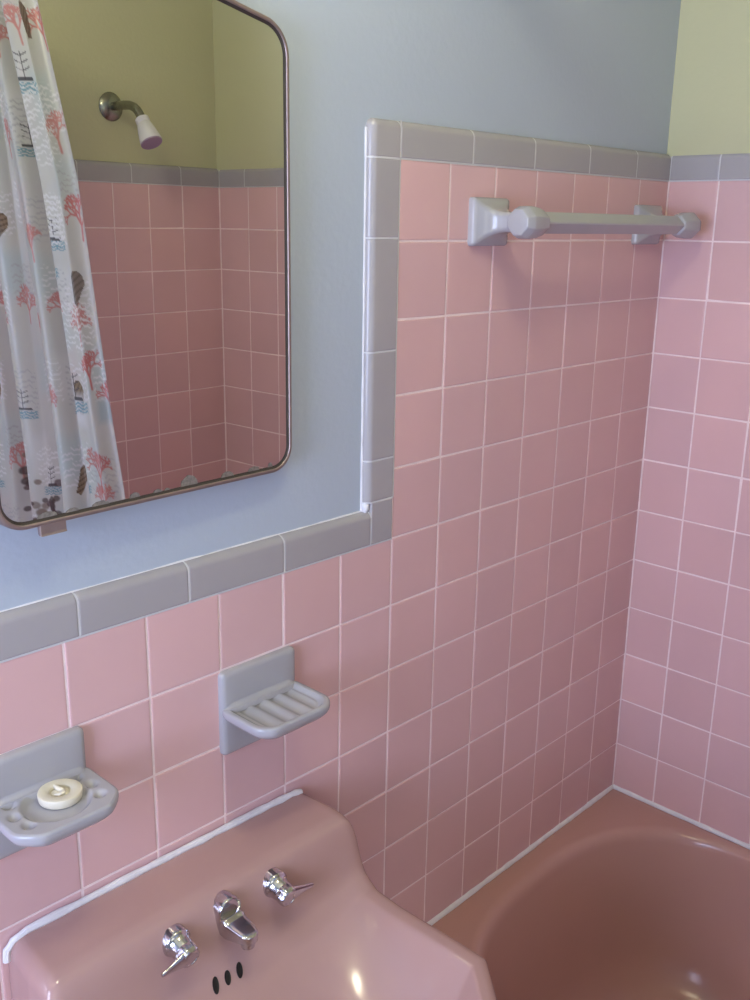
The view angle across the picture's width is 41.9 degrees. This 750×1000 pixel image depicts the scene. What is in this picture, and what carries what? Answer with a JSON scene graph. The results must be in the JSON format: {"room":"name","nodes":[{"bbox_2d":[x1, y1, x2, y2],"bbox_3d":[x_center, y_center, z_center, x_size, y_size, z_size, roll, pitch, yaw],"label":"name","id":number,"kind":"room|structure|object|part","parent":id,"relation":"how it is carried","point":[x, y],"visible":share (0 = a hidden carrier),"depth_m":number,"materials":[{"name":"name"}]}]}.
{"room":"bathroom","nodes":[
{"label":"bathroom","id":0,"kind":"room"},
{"bbox_2d":[0,0,680,999],"bbox_3d":[-0.440,0.146,1.108,0.132,2.520,3.000,16,21,41],"label":"wall","id":1,"kind":"structure","parent":0,"point":[468,661],"depth_m":1.51,"materials":[{"name":"pink tile"}]},
{"bbox_2d":[0,726,118,859],"bbox_3d":[-0.355,0.344,1.089,0.099,0.123,0.128,16,21,41],"label":"soap holder","id":2,"kind":"object","parent":1,"relation":"attached to","point":[24,823],"visible":0.98,"depth_m":1.09,"materials":[{"name":"grey ceramic"}]},
{"bbox_2d":[0,767,118,846],"bbox_3d":[-0.353,0.345,1.088,0.094,0.022,0.128,16,21,41],"label":"tray","id":3,"kind":"object","parent":2,"relation":"on","point":[24,822],"depth_m":1.08,"materials":[{"name":"grey ceramic"}]},
{"bbox_2d":[37,779,82,809],"bbox_3d":[-0.354,0.330,1.100,0.049,0.014,0.049,16,21,41],"label":"plug","id":4,"kind":"object","parent":2,"relation":"on","point":[57,794],"visible":1,"depth_m":1.09,"materials":[{"name":"beige rubber"}]},
{"bbox_2d":[0,0,291,536],"bbox_3d":[-0.248,-0.271,1.079,0.021,0.577,0.418,15,21,40],"label":"mirror","id":5,"kind":"object","parent":1,"relation":"attached to","point":[145,254],"visible":1,"depth_m":1.06,"materials":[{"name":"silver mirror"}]},
{"bbox_2d":[0,127,368,612],"bbox_3d":[-0.673,-0.059,0.704,0.012,0.535,1.929,16,21,41],"label":"trim","id":6,"kind":"structure","parent":1,"relation":"attached to","point":[364,507],"depth_m":1.34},
{"bbox_2d":[0,498,391,662],"bbox_3d":[-0.664,0.213,0.792,0.013,0.066,1.986,16,21,41],"label":"trim","id":7,"kind":"structure","parent":1,"relation":"attached to","point":[35,627],"depth_m":1.21,"materials":[{"name":"grey tile"}]},
{"bbox_2d":[3,789,496,999],"bbox_3d":[-0.103,0.644,1.177,0.464,0.297,0.481,16,21,41],"label":"sink","id":8,"kind":"object","parent":1,"relation":"attached to","point":[277,901],"visible":1,"depth_m":1.25,"materials":[{"name":"pink ceramic"}]},
{"bbox_3d":[-0.237,0.546,1.146,0.013,0.023,0.036,16,21,41],"label":"lever","id":9,"kind":"part","parent":8,"relation":"part of","materials":[{"name":"silver metal"}]},
{"bbox_3d":[-0.188,0.518,1.233,0.020,0.048,0.035,16,21,41],"label":"plate","id":10,"kind":"part","parent":8,"relation":"part of","materials":[{"name":"silver metal"}]},
{"bbox_3d":[-0.167,0.535,1.216,0.052,0.028,0.033,16,21,41],"label":"spout","id":11,"kind":"part","parent":8,"relation":"part of","materials":[{"name":"silver metal"}]},
{"bbox_3d":[-0.097,0.510,1.288,0.013,0.023,0.036,16,21,41],"label":"lever","id":12,"kind":"part","parent":8,"relation":"part of","materials":[{"name":"silver metal"}]},
{"bbox_2d":[218,646,329,754],"bbox_3d":[-0.130,0.284,1.317,0.097,0.121,0.131,16,21,41],"label":"soap holder","id":13,"kind":"object","parent":1,"relation":"attached to","point":[260,697],"visible":1,"depth_m":1.31,"materials":[{"name":"grey ceramic"}]},
{"bbox_3d":[-0.160,0.275,1.346,0.011,0.121,0.130,16,21,41],"label":"plate","id":14,"kind":"part","parent":13,"relation":"part of","materials":[{"name":"grey ceramic"}]},
{"bbox_2d":[223,681,329,738],"bbox_3d":[-0.128,0.285,1.316,0.093,0.022,0.131,16,21,41],"label":"tray","id":15,"kind":"object","parent":13,"relation":"on","point":[272,709],"depth_m":1.31,"materials":[{"name":"grey ceramic"}]},
{"bbox_2d":[362,118,401,503],"bbox_3d":[0.008,-0.255,1.384,0.013,0.532,0.058,16,21,41],"label":"trim","id":16,"kind":"structure","parent":1,"relation":"attached to","point":[383,161],"depth_m":1.37,"materials":[{"name":"grey tile"}]},
{"bbox_2d":[397,121,670,181],"bbox_3d":[0.295,-0.563,1.604,0.013,0.050,0.767,16,21,41],"label":"trim","id":17,"kind":"structure","parent":1,"relation":"attached to","point":[418,142],"depth_m":1.53,"materials":[{"name":"grey tile"}]},
{"bbox_2d":[467,197,700,245],"bbox_3d":[0.376,-0.462,1.638,0.104,0.071,0.575,16,21,41],"label":"towel bar","id":18,"kind":"object","parent":1,"relation":"attached to","point":[490,220],"visible":1,"depth_m":1.51,"materials":[{"name":"grey ceramic"}]},
{"bbox_3d":[0.229,-0.411,1.449,0.047,0.047,0.060,16,21,41],"label":"rod knob","id":19,"kind":"part","parent":18,"relation":"part of","materials":[{"name":"grey ceramic"}]},
{"bbox_3d":[0.397,-0.456,1.619,0.032,0.032,0.427,16,21,41],"label":"rod","id":20,"kind":"part","parent":18,"relation":"part of","materials":[{"name":"grey ceramic"}]},
{"bbox_3d":[0.565,-0.502,1.789,0.047,0.047,0.060,16,21,41],"label":"rod knob","id":21,"kind":"part","parent":18,"relation":"part of","materials":[{"name":"grey ceramic"}]},
{"bbox_2d":[613,0,749,843],"bbox_3d":[1.097,0.028,1.611,1.398,2.520,0.132,16,21,41],"label":"wall","id":22,"kind":"structure","parent":0,"point":[683,744],"depth_m":1.95,"materials":[{"name":"pink tile"}]},
{"bbox_2d":[427,784,749,925],"bbox_3d":[0.737,0.850,1.549,1.278,0.013,0.770,16,21,41],"label":"trim","id":23,"kind":"structure","parent":22,"relation":"attached to","point":[591,802],"depth_m":2.05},
{"bbox_2d":[612,181,669,783],"bbox_3d":[1.010,0.145,1.633,1.271,1.309,0.005,16,21,41],"label":"trim","id":24,"kind":"structure","parent":22,"relation":"attached to","point":[669,181],"depth_m":2.04,"materials":[{"name":"tile"}]},
{"bbox_2d":[669,153,749,181],"bbox_3d":[1.025,-0.508,1.452,1.268,0.050,0.013,16,21,41],"label":"trim","id":25,"kind":"structure","parent":22,"relation":"attached to","point":[715,167],"depth_m":1.81,"materials":[{"name":"grey tile"}]},
{"bbox_3d":[0.253,1.518,0.783,2.250,0.120,3.150,16,21,41],"label":"floor","id":26,"kind":"structure","parent":0,"visible":0},
{"bbox_2d":[432,789,749,999],"bbox_3d":[0.732,1.034,1.599,1.265,0.378,0.764,16,21,41],"label":"bathtub","id":27,"kind":"object","parent":26,"relation":"on","point":[629,899],"visible":0.87,"depth_m":2.03,"materials":[{"name":"pink ceramic"}]}
]}

